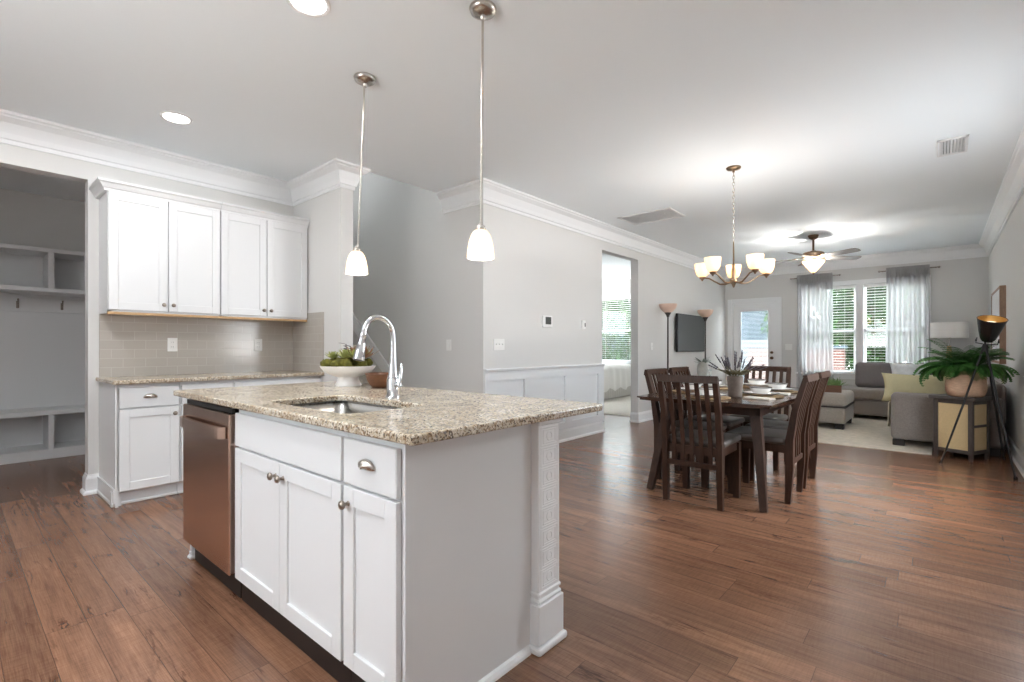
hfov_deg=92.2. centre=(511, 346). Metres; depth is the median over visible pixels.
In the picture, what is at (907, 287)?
curtain
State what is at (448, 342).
light switch
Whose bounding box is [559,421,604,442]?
baseboard
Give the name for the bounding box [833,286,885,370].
shrub
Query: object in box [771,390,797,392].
charger
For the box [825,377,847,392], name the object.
planter box
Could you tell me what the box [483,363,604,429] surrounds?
wainscot
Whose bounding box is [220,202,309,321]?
upper cabinet
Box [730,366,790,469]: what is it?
dining chair
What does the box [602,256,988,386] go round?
wall
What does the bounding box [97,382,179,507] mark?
base cabinet
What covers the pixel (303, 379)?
base cabinet
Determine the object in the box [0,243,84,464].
built-in shelving unit
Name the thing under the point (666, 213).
ceiling vent
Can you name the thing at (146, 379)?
countertop
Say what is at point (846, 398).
cushion
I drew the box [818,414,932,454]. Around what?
area rug
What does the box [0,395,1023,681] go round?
floor
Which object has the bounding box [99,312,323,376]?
backsplash
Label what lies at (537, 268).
wall
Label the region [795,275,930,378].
window
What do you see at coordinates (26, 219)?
wall
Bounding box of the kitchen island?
[187,418,566,681]
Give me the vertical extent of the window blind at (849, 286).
1.597 m
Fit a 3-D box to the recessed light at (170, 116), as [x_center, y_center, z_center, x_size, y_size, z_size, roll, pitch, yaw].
[-2.393,-1.631,3.511,0.200,0.009,0.200,0,0,41]
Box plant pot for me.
[945,371,987,397]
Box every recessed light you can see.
[159,111,192,124]
[286,0,330,16]
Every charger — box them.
[685,395,730,399]
[742,393,783,397]
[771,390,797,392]
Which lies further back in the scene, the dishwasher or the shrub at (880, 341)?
the shrub at (880, 341)
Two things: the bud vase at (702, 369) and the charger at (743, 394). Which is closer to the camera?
the charger at (743, 394)
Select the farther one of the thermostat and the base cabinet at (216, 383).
the thermostat
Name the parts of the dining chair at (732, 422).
leg, rail, leg, seat, leg, seat frame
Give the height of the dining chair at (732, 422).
0.943 m
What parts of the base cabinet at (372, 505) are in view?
knob, cup pull, drawer, door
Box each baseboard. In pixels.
[80,472,98,495]
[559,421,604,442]
[1004,433,1023,477]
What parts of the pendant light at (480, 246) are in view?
lamp shade, rod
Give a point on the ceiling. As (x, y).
(833, 115)
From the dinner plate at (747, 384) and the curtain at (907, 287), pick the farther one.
the curtain at (907, 287)
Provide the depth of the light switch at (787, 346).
9.66 m
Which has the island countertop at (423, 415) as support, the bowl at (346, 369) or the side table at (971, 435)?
the bowl at (346, 369)
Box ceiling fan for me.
[775,234,861,274]
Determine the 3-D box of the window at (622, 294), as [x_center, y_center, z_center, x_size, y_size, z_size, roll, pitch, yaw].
[2.613,-0.417,12.151,1.330,1.775,0.190,0,0,41]
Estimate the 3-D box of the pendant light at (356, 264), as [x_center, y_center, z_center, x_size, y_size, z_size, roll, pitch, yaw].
[-0.917,-1.039,2.989,0.180,1.192,0.132,0,0,0]
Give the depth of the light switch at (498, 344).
5.07 m
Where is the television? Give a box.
[676,313,704,351]
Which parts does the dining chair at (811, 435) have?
leg, seat, leg, rail, leg, rail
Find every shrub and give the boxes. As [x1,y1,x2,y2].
[761,290,885,370]
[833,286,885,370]
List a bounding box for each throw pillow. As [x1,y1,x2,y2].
[882,373,946,400]
[889,362,929,374]
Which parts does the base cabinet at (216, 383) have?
door, drawer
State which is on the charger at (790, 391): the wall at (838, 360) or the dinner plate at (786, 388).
the dinner plate at (786, 388)
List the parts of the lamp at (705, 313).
lamp shade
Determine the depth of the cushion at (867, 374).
8.02 m
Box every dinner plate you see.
[690,392,726,397]
[742,391,779,395]
[743,383,767,385]
[771,387,794,391]
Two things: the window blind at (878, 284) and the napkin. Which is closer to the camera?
the napkin
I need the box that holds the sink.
[292,401,398,413]
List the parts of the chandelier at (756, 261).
lamp shade, lamp shade, arm, arm, chain, lamp shade, arm, arm, lamp shade, lamp shade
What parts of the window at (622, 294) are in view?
sash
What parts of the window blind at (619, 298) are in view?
head rail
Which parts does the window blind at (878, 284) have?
head rail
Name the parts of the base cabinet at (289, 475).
door, knob, knob, false drawer, door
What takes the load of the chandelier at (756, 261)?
hanging from the ceiling
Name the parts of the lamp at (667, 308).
lamp shade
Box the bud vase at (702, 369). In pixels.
[696,358,710,375]
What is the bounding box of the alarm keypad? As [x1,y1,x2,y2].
[581,320,585,328]
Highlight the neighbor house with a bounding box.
[602,299,767,381]
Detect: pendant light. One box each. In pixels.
[345,72,375,275]
[467,0,495,260]
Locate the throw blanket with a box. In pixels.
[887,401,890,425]
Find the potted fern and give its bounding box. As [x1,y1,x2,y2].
[912,338,1019,397]
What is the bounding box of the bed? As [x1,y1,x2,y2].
[602,362,630,398]
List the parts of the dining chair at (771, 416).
leg, seat, rail, leg, leg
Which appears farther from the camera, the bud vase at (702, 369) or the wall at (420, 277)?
the bud vase at (702, 369)
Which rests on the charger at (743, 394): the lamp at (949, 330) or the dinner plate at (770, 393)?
the dinner plate at (770, 393)
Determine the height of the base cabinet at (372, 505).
0.873 m
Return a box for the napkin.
[742,396,775,400]
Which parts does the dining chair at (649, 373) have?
leg, rail, leg, seat, leg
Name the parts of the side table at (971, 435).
leg, cane panel, leg, cane panel, leg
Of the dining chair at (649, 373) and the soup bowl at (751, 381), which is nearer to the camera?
the dining chair at (649, 373)
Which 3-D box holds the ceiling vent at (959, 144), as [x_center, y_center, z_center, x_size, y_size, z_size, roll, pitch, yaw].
[3.573,-1.627,3.996,0.190,0.016,0.420,0,0,41]
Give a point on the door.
(773, 305)
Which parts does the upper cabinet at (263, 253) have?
door, crown, door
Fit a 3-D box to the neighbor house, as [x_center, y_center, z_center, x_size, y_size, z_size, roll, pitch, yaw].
[8.335,-1.210,23.230,8.900,5.200,6.000,0,0,41]
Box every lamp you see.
[659,303,676,371]
[697,309,713,358]
[930,322,968,357]
[939,315,1017,479]
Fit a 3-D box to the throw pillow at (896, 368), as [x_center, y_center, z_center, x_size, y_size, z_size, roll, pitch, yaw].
[6.068,0.438,7.498,0.500,0.395,0.203,0,0,31]
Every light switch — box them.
[446,340,450,350]
[493,339,503,349]
[785,344,791,349]
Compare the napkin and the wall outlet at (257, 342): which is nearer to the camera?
the napkin
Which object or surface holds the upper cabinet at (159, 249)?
attached to the wall at (11, 156)
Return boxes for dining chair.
[644,368,726,487]
[657,374,740,511]
[668,366,744,474]
[726,373,818,504]
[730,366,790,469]
[745,370,830,488]
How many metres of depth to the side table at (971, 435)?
4.97 m
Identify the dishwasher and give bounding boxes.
[180,399,241,597]
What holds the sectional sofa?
on the floor
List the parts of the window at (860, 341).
sash, sash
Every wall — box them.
[0,143,292,474]
[0,188,84,251]
[293,172,474,392]
[475,203,724,412]
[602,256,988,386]
[745,346,847,378]
[989,191,1023,453]
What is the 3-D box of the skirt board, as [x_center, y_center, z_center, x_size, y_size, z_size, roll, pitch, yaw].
[-1.773,-0.034,6.192,2.400,2.147,0.020,0,0,41]
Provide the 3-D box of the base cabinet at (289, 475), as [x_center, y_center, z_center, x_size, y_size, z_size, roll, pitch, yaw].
[-0.720,0.704,2.102,0.911,0.872,0.604,0,0,41]
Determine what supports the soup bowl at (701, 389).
on the dinner plate at (691, 393)
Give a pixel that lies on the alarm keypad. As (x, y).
(583, 322)
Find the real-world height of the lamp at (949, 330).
1.536 m
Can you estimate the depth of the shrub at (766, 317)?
14.87 m
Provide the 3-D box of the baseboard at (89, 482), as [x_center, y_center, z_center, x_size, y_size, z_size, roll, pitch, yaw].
[-3.302,1.065,3.859,0.152,0.150,0.108,0,0,41]
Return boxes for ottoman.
[781,390,854,429]
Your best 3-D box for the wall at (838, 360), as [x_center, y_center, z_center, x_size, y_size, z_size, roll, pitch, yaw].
[7.044,0.680,12.295,2.200,1.420,0.320,0,0,41]
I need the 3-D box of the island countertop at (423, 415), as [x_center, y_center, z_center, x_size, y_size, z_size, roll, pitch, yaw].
[-0.736,0.251,2.375,2.103,0.030,0.990,0,0,41]
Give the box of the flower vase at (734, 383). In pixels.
[709,349,766,397]
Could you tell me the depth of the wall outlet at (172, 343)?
4.22 m
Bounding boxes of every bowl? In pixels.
[320,343,377,386]
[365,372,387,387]
[682,383,701,389]
[699,387,712,394]
[747,379,765,384]
[749,386,771,393]
[767,382,787,388]
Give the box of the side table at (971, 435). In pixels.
[928,394,995,461]
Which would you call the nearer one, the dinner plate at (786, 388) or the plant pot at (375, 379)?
the plant pot at (375, 379)
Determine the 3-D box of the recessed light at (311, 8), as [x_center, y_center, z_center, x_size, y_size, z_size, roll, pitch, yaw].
[-0.964,-1.631,2.336,0.200,0.009,0.200,0,0,41]
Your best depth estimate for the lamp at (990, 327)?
4.66 m
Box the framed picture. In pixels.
[991,285,1005,363]
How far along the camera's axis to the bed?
10.91 m
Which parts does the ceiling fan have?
blade, motor, lamp shade, blade, blade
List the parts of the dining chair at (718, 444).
leg, leg, rail, rail, seat frame, seat, leg, leg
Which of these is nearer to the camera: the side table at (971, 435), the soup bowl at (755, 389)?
the soup bowl at (755, 389)
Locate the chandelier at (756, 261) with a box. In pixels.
[694,165,774,287]
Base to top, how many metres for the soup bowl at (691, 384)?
0.060 m
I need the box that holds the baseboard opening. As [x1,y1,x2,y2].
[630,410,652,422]
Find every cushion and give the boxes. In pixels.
[821,390,853,406]
[842,386,884,400]
[855,362,912,387]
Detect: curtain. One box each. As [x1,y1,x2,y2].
[796,272,833,386]
[885,264,930,363]
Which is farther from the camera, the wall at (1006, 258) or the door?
the door
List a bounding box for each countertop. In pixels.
[96,370,323,384]
[173,381,601,445]
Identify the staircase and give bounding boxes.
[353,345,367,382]
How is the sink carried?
in the island countertop at (423, 415)
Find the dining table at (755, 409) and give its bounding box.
[637,384,809,512]
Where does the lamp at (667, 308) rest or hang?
on the floor
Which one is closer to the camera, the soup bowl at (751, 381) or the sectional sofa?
the soup bowl at (751, 381)
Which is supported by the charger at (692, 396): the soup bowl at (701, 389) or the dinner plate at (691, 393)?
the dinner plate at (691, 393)
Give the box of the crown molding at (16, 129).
[0,109,1023,278]
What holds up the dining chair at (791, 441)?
on the floor
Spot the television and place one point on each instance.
(690, 329)
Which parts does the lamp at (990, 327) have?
leg, lamp shade, leg, leg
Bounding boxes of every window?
[602,293,630,364]
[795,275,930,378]
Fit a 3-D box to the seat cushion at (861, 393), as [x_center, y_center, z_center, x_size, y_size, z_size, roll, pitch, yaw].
[5.698,0.744,7.972,0.980,0.163,0.770,0,0,41]
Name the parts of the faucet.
spout, lever handle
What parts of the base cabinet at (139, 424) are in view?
drawer, door, cup pull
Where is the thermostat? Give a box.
[542,315,551,327]
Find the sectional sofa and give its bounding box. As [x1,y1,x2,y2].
[842,362,1005,456]
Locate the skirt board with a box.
[353,313,402,385]
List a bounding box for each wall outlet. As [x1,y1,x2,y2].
[167,338,177,350]
[254,339,261,350]
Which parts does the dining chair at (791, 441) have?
leg, leg, seat, seat frame, leg, rail, leg, rail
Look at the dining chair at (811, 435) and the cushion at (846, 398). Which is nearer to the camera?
the dining chair at (811, 435)
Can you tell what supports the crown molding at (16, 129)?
attached to the wall at (11, 156)
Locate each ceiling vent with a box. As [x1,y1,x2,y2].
[617,207,685,224]
[937,134,968,156]
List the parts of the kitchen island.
panel, panel, shoe molding, panel, post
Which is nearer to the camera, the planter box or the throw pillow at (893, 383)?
the throw pillow at (893, 383)
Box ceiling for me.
[0,0,1023,281]
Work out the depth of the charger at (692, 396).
3.72 m
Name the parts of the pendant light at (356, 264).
lamp shade, rod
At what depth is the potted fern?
4.88 m
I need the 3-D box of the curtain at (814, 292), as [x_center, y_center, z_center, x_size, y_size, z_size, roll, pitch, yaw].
[5.700,-0.128,9.286,0.615,2.495,0.119,0,0,41]
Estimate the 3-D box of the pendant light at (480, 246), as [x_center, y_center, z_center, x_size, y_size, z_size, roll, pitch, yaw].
[-0.145,-1.031,2.375,0.140,1.208,0.138,0,0,41]
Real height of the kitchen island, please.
0.872 m
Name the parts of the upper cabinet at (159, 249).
door, crown, door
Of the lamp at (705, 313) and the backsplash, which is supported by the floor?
the lamp at (705, 313)
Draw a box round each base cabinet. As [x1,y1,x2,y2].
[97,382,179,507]
[177,380,232,493]
[233,376,320,386]
[235,401,394,681]
[338,433,402,681]
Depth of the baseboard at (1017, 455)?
4.82 m
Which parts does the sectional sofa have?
arm, backrest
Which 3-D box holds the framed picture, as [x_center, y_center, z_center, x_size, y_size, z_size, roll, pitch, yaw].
[6.138,-0.260,6.219,0.055,0.920,1.240,0,0,41]
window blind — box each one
[602,297,630,360]
[833,285,855,372]
[864,283,885,361]
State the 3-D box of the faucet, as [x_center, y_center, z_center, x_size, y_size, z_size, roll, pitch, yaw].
[-0.600,0.045,2.218,0.092,0.381,0.238,0,0,41]
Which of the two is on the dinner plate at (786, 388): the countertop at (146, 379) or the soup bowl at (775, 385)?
the soup bowl at (775, 385)
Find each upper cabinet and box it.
[89,177,221,317]
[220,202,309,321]
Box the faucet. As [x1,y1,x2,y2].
[353,315,402,398]
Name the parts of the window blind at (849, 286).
head rail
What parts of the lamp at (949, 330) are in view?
lamp shade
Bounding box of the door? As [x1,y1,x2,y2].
[728,297,781,382]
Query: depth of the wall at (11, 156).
3.84 m
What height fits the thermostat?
0.136 m
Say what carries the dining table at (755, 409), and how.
on the floor
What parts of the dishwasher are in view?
handle, kick plate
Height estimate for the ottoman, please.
0.485 m
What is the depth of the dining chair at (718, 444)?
3.55 m
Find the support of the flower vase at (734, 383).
on the dining table at (755, 409)

